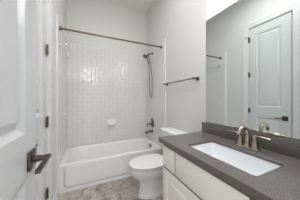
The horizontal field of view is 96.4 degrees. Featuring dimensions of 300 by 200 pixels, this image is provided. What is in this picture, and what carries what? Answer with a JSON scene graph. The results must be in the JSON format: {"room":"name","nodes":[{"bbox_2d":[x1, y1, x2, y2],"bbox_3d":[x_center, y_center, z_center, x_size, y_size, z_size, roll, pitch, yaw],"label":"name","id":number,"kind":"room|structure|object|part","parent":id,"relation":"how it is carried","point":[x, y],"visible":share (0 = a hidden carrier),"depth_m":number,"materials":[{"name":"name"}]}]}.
{"room":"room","nodes":[
{"label":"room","id":0,"kind":"room"},
{"bbox_2d":[46,0,66,199],"bbox_3d":[-0.946,-0.360,1.105,0.100,3.130,2.920,0,0,-25],"label":"wall","id":1,"kind":"structure","parent":0,"point":[59,7],"depth_m":1.52,"materials":[{"name":"white paint"}]},
{"bbox_2d":[0,0,51,199],"bbox_3d":[-0.357,-0.046,0.290,0.106,2.478,0.741,0,0,-25],"label":"door","id":2,"kind":"structure","parent":1,"relation":"in","point":[19,158],"depth_m":0.47,"materials":[{"name":"grey paint"}]},
{"bbox_3d":[-0.494,0.252,0.561,0.010,0.074,0.074,0,0,-25],"label":"handle","id":3,"kind":"part","parent":2,"relation":"part of","materials":[{"name":"brown metal"}]},
{"bbox_3d":[-0.420,0.252,0.533,0.016,0.014,0.158,0,0,-25],"label":"lever","id":4,"kind":"part","parent":2,"relation":"part of","materials":[{"name":"brown metal"}]},
{"bbox_2d":[36,0,48,199],"bbox_3d":[-0.818,-0.050,0.981,0.103,2.485,0.622,0,0,-25],"label":"door","id":5,"kind":"structure","parent":1,"relation":"in","point":[42,49],"depth_m":1.10,"materials":[{"name":"white paint"}]},
{"bbox_2d":[47,0,51,199],"bbox_3d":[-0.810,-0.099,0.955,0.020,2.607,0.787,0,0,-25],"label":"trim","id":6,"kind":"structure","parent":1,"relation":"attached to","point":[49,2],"depth_m":1.26,"materials":[{"name":"white paint"}]},
{"bbox_2d":[53,188,57,199],"bbox_3d":[-1.056,1.145,1.479,0.013,0.120,0.368,0,0,-25],"label":"baseboard","id":7,"kind":"structure","parent":1,"relation":"attached to","point":[56,192],"depth_m":1.55,"materials":[{"name":"white paint"}]},
{"bbox_2d":[57,15,57,187],"bbox_3d":[-1.131,0.091,1.636,0.009,2.226,0.029,0,0,-25],"label":"trim","id":8,"kind":"structure","parent":1,"relation":"attached to","point":[57,15],"depth_m":1.63,"materials":[{"name":"white ceramic"}]},
{"bbox_2d":[58,19,66,165],"bbox_3d":[-1.302,-0.082,2.006,0.008,1.856,0.785,0,0,-25],"label":"wall tile","id":9,"kind":"structure","parent":1,"relation":"attached to","point":[62,59],"depth_m":1.95,"materials":[{"name":"white tile"}]},
{"bbox_2d":[60,41,71,56],"bbox_3d":[-1.277,-0.740,2.059,0.083,0.036,0.626,0,0,-25],"label":"shower rail","id":10,"kind":"object","parent":9,"relation":"attached to","point":[60,41],"visible":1,"depth_m":1.94,"materials":[{"name":"silver metal"}]},
{"bbox_2d":[67,0,146,146],"bbox_3d":[-0.791,-0.360,2.730,1.545,3.130,0.100,0,0,-25],"label":"wall","id":11,"kind":"structure","parent":0,"point":[100,17],"depth_m":2.64,"materials":[{"name":"white paint"}]},
{"bbox_2d":[67,42,146,146],"bbox_3d":[-0.768,-0.082,2.681,1.529,1.856,0.009,0,0,-25],"label":"wall tile","id":12,"kind":"structure","parent":11,"relation":"attached to","point":[104,84],"depth_m":2.61,"materials":[{"name":"white tile"}]},
{"bbox_2d":[107,119,115,126],"bbox_3d":[-0.750,0.475,2.637,0.160,0.136,0.088,0,0,-25],"label":"soap dish","id":13,"kind":"object","parent":12,"relation":"attached to","point":[112,122],"visible":1,"depth_m":2.66,"materials":[{"name":"white ceramic"}]},
{"bbox_2d":[58,18,163,53],"bbox_3d":[-0.605,-1.016,2.329,1.545,0.012,0.785,0,0,-25],"label":"trim","id":14,"kind":"structure","parent":11,"relation":"attached to","point":[58,18],"depth_m":2.58,"materials":[{"name":"white tile"}]},
{"bbox_2d":[57,176,162,199],"bbox_3d":[-0.148,1.245,0.625,2.345,0.080,4.460,0,0,-25],"label":"floor","id":15,"kind":"structure","parent":0,"point":[127,188],"depth_m":1.73,"materials":[{"name":"tile"}]},
{"bbox_2d":[58,137,162,193],"bbox_3d":[-0.614,1.026,2.348,1.543,0.357,0.739,0,0,-25],"label":"bathtub","id":16,"kind":"object","parent":15,"relation":"on","point":[82,166],"visible":0.73,"depth_m":2.01,"materials":[{"name":"white ceramic"}]},
{"bbox_2d":[58,137,162,169],"bbox_3d":[-0.614,0.995,2.348,1.543,0.296,0.739,0,0,-25],"label":"basin","id":17,"kind":"object","parent":16,"relation":"in","point":[113,155],"depth_m":2.27,"materials":[{"name":"white ceramic"}]},
{"bbox_2d":[129,127,187,198],"bbox_3d":[0.090,0.822,1.755,0.742,0.765,0.474,0,0,-25],"label":"toilet","id":18,"kind":"object","parent":15,"relation":"on","point":[147,169],"visible":0.56,"depth_m":1.63,"materials":[{"name":"white ceramic"}]},
{"bbox_3d":[-0.025,0.817,1.701,0.478,0.015,0.366,0,0,-25],"label":"seat","id":19,"kind":"part","parent":18,"relation":"part of","materials":[{"name":"white plastic"}]},
{"bbox_3d":[-0.027,0.789,1.700,0.483,0.020,0.376,0,0,-25],"label":"seat lid","id":20,"kind":"part","parent":18,"relation":"part of","materials":[{"name":"white plastic"}]},
{"bbox_3d":[0.337,0.651,1.869,0.190,0.362,0.444,0,0,-25],"label":"tank","id":21,"kind":"part","parent":18,"relation":"part of","materials":[{"name":"white ceramic"}]},
{"bbox_3d":[0.334,0.454,1.867,0.205,0.030,0.474,0,0,-25],"label":"tank lid","id":22,"kind":"part","parent":18,"relation":"part of","materials":[{"name":"white ceramic"}]},
{"bbox_2d":[163,145,253,199],"bbox_3d":[0.586,0.809,0.912,0.567,0.792,0.995,0,0,-25],"label":"vanity cabinet","id":23,"kind":"object","parent":15,"relation":"on","point":[183,179],"visible":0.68,"depth_m":0.92,"materials":[{"name":"white paint"}]},
{"bbox_3d":[0.174,0.520,1.168,0.032,0.186,0.181,0,0,-25],"label":"drawer","id":24,"kind":"part","parent":23,"relation":"part of","materials":[{"name":"white paint"}]},
{"bbox_3d":[0.231,0.867,1.044,0.034,0.480,0.455,0,0,-25],"label":"door","id":25,"kind":"part","parent":23,"relation":"part of","materials":[{"name":"white paint"}]},
{"bbox_2d":[159,122,299,199],"bbox_3d":[0.573,0.337,0.928,0.579,0.150,1.081,0,0,-25],"label":"countertop","id":26,"kind":"structure","parent":23,"relation":"on","point":[282,182],"depth_m":0.83,"materials":[{"name":"grey stone"}]},
{"bbox_2d":[191,142,279,175],"bbox_3d":[0.533,0.459,0.924,0.337,0.138,0.542,0,0,-25],"label":"sink","id":27,"kind":"object","parent":26,"relation":"in","point":[250,164],"visible":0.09,"depth_m":0.99,"materials":[{"name":"white ceramic"}]},
{"bbox_2d":[228,125,270,150],"bbox_3d":[0.701,0.282,1.001,0.144,0.172,0.298,0,0,-25],"label":"faucet","id":28,"kind":"object","parent":26,"relation":"on","point":[254,146],"visible":1,"depth_m":1.00,"materials":[{"name":"silver metal"}]},
{"bbox_3d":[0.717,0.310,1.066,0.048,0.094,0.048,0,0,-25],"label":"handle","id":29,"kind":"part","parent":28,"relation":"part of","materials":[{"name":"silver metal"}]},
{"bbox_3d":[0.698,0.278,1.000,0.138,0.163,0.048,0,0,-25],"label":"spout","id":30,"kind":"part","parent":28,"relation":"part of","materials":[{"name":"silver metal"}]},
{"bbox_3d":[0.739,0.362,1.019,0.054,0.014,0.164,0,0,-25],"label":"plate","id":31,"kind":"part","parent":28,"relation":"part of","materials":[{"name":"silver metal"}]},
{"bbox_3d":[0.760,0.310,0.972,0.048,0.094,0.048,0,0,-25],"label":"handle","id":32,"kind":"part","parent":28,"relation":"part of","materials":[{"name":"silver metal"}]},
{"bbox_2d":[103,0,155,12],"bbox_3d":[-0.199,-1.965,1.450,1.745,0.080,2.920,0,0,-25],"label":"ceiling","id":33,"kind":"structure","parent":0,"point":[144,6],"depth_m":2.70,"materials":[{"name":"white paint"}]},
{"bbox_2d":[147,0,236,140],"bbox_3d":[0.547,-0.360,1.795,0.100,3.130,2.920,0,0,-25],"label":"wall","id":34,"kind":"structure","parent":0,"point":[182,23],"depth_m":1.82,"materials":[{"name":"white paint"}]},
{"bbox_2d":[147,40,164,145],"bbox_3d":[0.092,-0.082,2.651,0.009,1.856,0.785,0,0,-25],"label":"wall tile","id":35,"kind":"structure","parent":34,"relation":"attached to","point":[156,104],"depth_m":2.57,"materials":[{"name":"white tile"}]},
{"bbox_2d":[59,26,161,48],"bbox_3d":[-0.486,-0.925,2.072,1.528,0.054,0.054,0,0,-25],"label":"shower rod","id":36,"kind":"object","parent":35,"relation":"attached to","point":[60,27],"visible":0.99,"depth_m":1.99,"materials":[{"name":"brown metal"}]},
{"bbox_2d":[143,52,152,97],"bbox_3d":[-0.041,-0.484,2.675,0.212,0.928,0.099,0,0,-25],"label":"shower","id":37,"kind":"object","parent":35,"relation":"attached to","point":[144,55],"visible":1,"depth_m":2.69,"materials":[{"name":"brown metal"}]},
{"bbox_2d":[147,118,153,127],"bbox_3d":[-0.008,0.484,2.703,0.130,0.193,0.156,0,0,-25],"label":"shower valve","id":38,"kind":"object","parent":35,"relation":"attached to","point":[152,121],"visible":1,"depth_m":2.70,"materials":[{"name":"brown metal"}]},
{"bbox_2d":[165,39,165,126],"bbox_3d":[0.260,0.091,2.286,0.010,2.226,0.015,0,0,-25],"label":"trim","id":39,"kind":"structure","parent":34,"relation":"attached to","point":[165,39],"depth_m":2.28,"materials":[{"name":"white ceramic"}]},
{"bbox_2d":[163,77,198,85],"bbox_3d":[0.398,-0.245,1.906,0.078,0.044,0.727,0,0,-25],"label":"towel bar","id":40,"kind":"object","parent":34,"relation":"attached to","point":[196,78],"visible":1,"depth_m":1.75,"materials":[{"name":"brown metal"}]},
{"bbox_2d":[202,122,299,158],"bbox_3d":[0.827,0.315,1.046,0.020,0.106,1.081,0,0,-25],"label":"backsplash","id":41,"kind":"structure","parent":34,"relation":"attached to","point":[285,146],"depth_m":0.98,"materials":[{"name":"grey stone"}]},
{"bbox_2d":[206,0,299,140],"bbox_3d":[0.837,-0.305,1.038,0.007,1.130,1.005,0,0,-25],"label":"mirror","id":42,"kind":"object","parent":34,"relation":"attached to","point":[253,46],"visible":1,"depth_m":1.05,"materials":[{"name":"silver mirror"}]}
]}

